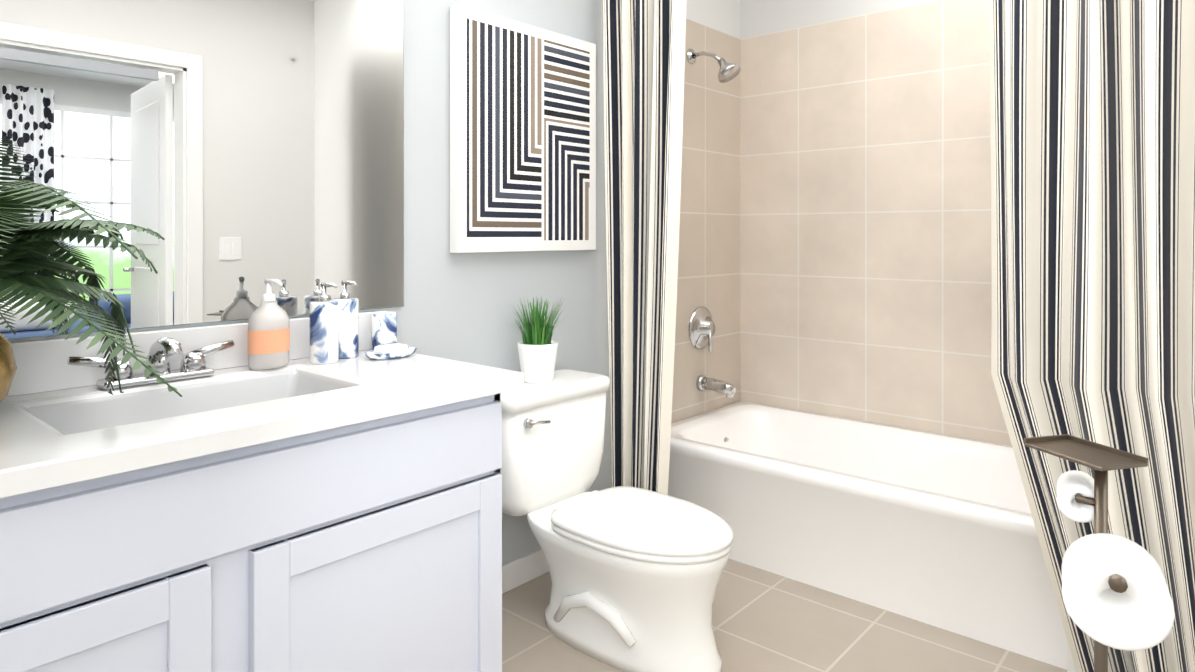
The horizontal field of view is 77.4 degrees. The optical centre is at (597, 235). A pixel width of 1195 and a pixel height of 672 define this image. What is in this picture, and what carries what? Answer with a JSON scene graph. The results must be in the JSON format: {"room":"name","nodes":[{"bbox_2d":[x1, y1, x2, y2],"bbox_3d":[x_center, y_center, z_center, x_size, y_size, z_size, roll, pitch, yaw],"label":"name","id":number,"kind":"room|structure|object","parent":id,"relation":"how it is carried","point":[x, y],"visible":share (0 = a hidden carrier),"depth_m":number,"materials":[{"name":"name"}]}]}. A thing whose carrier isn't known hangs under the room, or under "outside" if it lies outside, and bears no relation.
{"room":"bathroom","nodes":[
{"label":"bathroom","id":0,"kind":"room"},
{"bbox_2d":[9,0,610,564],"bbox_3d":[-0.552,-0.120,2.175,0.120,2.500,3.799,0,0,41],"label":"wall","id":1,"kind":"structure","parent":0,"point":[457,306],"depth_m":2.30,"materials":[{"name":"grey paint"}]},
{"bbox_2d":[0,0,403,339],"bbox_3d":[-1.031,-0.326,1.531,0.005,1.047,1.480,0,0,41],"label":"mirror","id":2,"kind":"object","parent":1,"relation":"attached to","point":[235,154],"visible":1,"depth_m":1.71,"materials":[{"name":"clear glass"}]},
{"bbox_2d":[450,4,595,252],"bbox_3d":[-0.221,-0.316,2.427,0.036,0.730,0.615,0,0,41],"label":"canvas art","id":3,"kind":"object","parent":1,"relation":"attached to","point":[522,137],"visible":1,"depth_m":2.37,"materials":[{"name":"white"}]},
{"bbox_2d":[502,549,548,593],"bbox_3d":[-0.217,1.087,2.456,0.013,0.085,1.092,0,0,41],"label":"baseboard","id":4,"kind":"structure","parent":1,"relation":"attached to","point":[524,569],"depth_m":2.42,"materials":[{"name":"white"}]},
{"bbox_2d":[671,18,740,423],"bbox_3d":[0.403,-0.060,3.163,0.012,1.700,0.797,0,0,41],"label":"wall tiles","id":5,"kind":"structure","parent":1,"relation":"attached to","point":[709,266],"depth_m":3.25,"materials":[{"name":"beige tile"}]},
{"bbox_2d":[686,49,740,397],"bbox_3d":[0.518,-0.059,3.110,0.230,1.460,0.217,0,0,41],"label":"shower fixture","id":6,"kind":"object","parent":5,"relation":"attached to","point":[702,327],"visible":1,"depth_m":3.14,"materials":[{"name":"silver metal"}]},
{"bbox_2d":[502,558,1066,671],"bbox_3d":[0.376,1.161,1.362,2.590,0.060,3.799,0,0,41],"label":"floor","id":7,"kind":"structure","parent":0,"point":[764,621],"depth_m":2.10,"materials":[{"name":"tile"}]},
{"bbox_2d":[0,311,523,671],"bbox_3d":[-0.846,0.668,1.320,0.563,0.926,1.425,0,0,41],"label":"bathroom vanity","id":8,"kind":"object","parent":7,"relation":"on","point":[299,512],"visible":0.94,"depth_m":1.32,"materials":[{"name":"white paint"}]},
{"bbox_2d":[0,134,181,402],"bbox_3d":[-0.968,0.111,0.999,0.728,0.503,0.725,0,0,41],"label":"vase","id":9,"kind":"object","parent":8,"relation":"on","point":[23,248],"visible":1,"depth_m":1.25,"materials":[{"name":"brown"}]},
{"bbox_2d":[67,337,233,389],"bbox_3d":[-0.891,0.256,1.535,0.136,0.096,0.313,0,0,41],"label":"faucet","id":10,"kind":"object","parent":8,"relation":"on","point":[163,353],"visible":0.83,"depth_m":1.53,"materials":[{"name":"silver metal"}]},
{"bbox_2d":[248,278,289,369],"bbox_3d":[-0.757,0.201,1.724,0.068,0.206,0.095,0,0,41],"label":"soap bottle","id":11,"kind":"object","parent":8,"relation":"on","point":[268,336],"visible":1,"depth_m":1.70,"materials":[{"name":"white plastic"}]},
{"bbox_2d":[309,282,338,363],"bbox_3d":[-0.658,0.208,1.797,0.066,0.192,0.066,0,0,41],"label":"dispenser","id":12,"kind":"object","parent":8,"relation":"on","point":[324,329],"visible":1,"depth_m":1.77,"materials":[{"name":"ceramic"}]},
{"bbox_2d":[332,280,358,358],"bbox_3d":[-0.635,0.207,1.876,0.066,0.192,0.066,0,0,41],"label":"dispenser","id":13,"kind":"object","parent":8,"relation":"on","point":[348,327],"visible":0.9,"depth_m":1.85,"materials":[{"name":"ceramic"}]},
{"bbox_2d":[371,312,396,349],"bbox_3d":[-0.563,0.253,1.970,0.066,0.100,0.066,0,0,41],"label":"tumbler","id":14,"kind":"object","parent":8,"relation":"on","point":[384,327],"visible":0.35,"depth_m":1.94,"materials":[{"name":"ceramic"}]},
{"bbox_2d":[364,343,416,359],"bbox_3d":[-0.518,0.288,1.873,0.088,0.030,0.143,0,0,41],"label":"soap dish","id":15,"kind":"object","parent":8,"relation":"on","point":[389,351],"visible":1,"depth_m":1.85,"materials":[{"name":"ceramic"}]},
{"bbox_2d":[500,369,732,671],"bbox_3d":[0.032,0.790,2.137,0.778,0.679,0.450,0,0,41],"label":"toilet","id":16,"kind":"object","parent":7,"relation":"on","point":[635,573],"visible":0.88,"depth_m":2.02,"materials":[{"name":"white ceramic"}]},
{"bbox_2d":[509,298,564,383],"bbox_3d":[-0.182,0.320,2.316,0.195,0.261,0.213,0,0,41],"label":"plant pot","id":17,"kind":"object","parent":16,"relation":"on","point":[537,348],"visible":1,"depth_m":2.28,"materials":[{"name":"white ceramic"}]},
{"bbox_2d":[668,401,1066,669],"bbox_3d":[0.986,0.945,2.647,1.542,0.369,0.778,0,0,41],"label":"tub","id":18,"kind":"object","parent":7,"relation":"on","point":[935,529],"visible":0.62,"depth_m":2.40,"materials":[{"name":"white ceramic"}]},
{"bbox_2d":[1024,434,1174,671],"bbox_3d":[0.758,0.732,1.132,0.213,0.798,0.260,0,0,41],"label":"toilet paper stand","id":19,"kind":"object","parent":7,"relation":"on","point":[1132,609],"visible":1,"depth_m":1.05,"materials":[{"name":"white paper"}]},
{"bbox_2d":[686,0,935,38],"bbox_3d":[0.985,-1.140,2.652,1.560,0.461,0.797,0,0,41],"label":"wall","id":20,"kind":"structure","parent":0,"point":[741,19],"depth_m":3.28,"materials":[{"name":"white paint"}]},
{"bbox_2d":[1067,641,1075,671],"bbox_3d":[1.805,-0.120,1.897,0.910,2.500,0.852,0,0,41],"label":"wall","id":21,"kind":"structure","parent":0,"point":[1070,666],"depth_m":1.88,"materials":[{"name":"white paint"}]},
{"bbox_3d":[1.632,-0.121,2.700,2.470,2.500,0.128,0,0,41],"label":"wall","id":22,"kind":"structure","parent":0,"visible":0},
{"bbox_2d":[741,0,1011,445],"bbox_3d":[1.248,-0.060,2.944,1.548,1.700,0.012,0,0,41],"label":"wall tile","id":23,"kind":"structure","parent":22,"relation":"attached to","point":[866,274],"depth_m":3.04,"materials":[{"name":"beige tile"}]},
{"bbox_3d":[0.897,-1.005,1.953,2.346,0.024,0.024,0,0,41],"label":"curtain rod","id":24,"kind":"object","parent":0,"visible":0},
{"bbox_2d":[601,0,685,494],"bbox_3d":[0.148,0.052,2.560,0.392,2.085,0.086,0,0,41],"label":"curtain","id":25,"kind":"object","parent":24,"relation":"hanging from","point":[643,58],"visible":0.83,"depth_m":2.54,"materials":[{"name":"white fabric"}]},
{"bbox_2d":[988,0,1194,671],"bbox_3d":[1.231,0.053,1.664,0.677,2.085,0.103,0,0,41],"label":"curtain","id":26,"kind":"object","parent":24,"relation":"hanging from","point":[1092,124],"visible":0.81,"depth_m":1.72,"materials":[{"name":"white fabric"}]}
]}

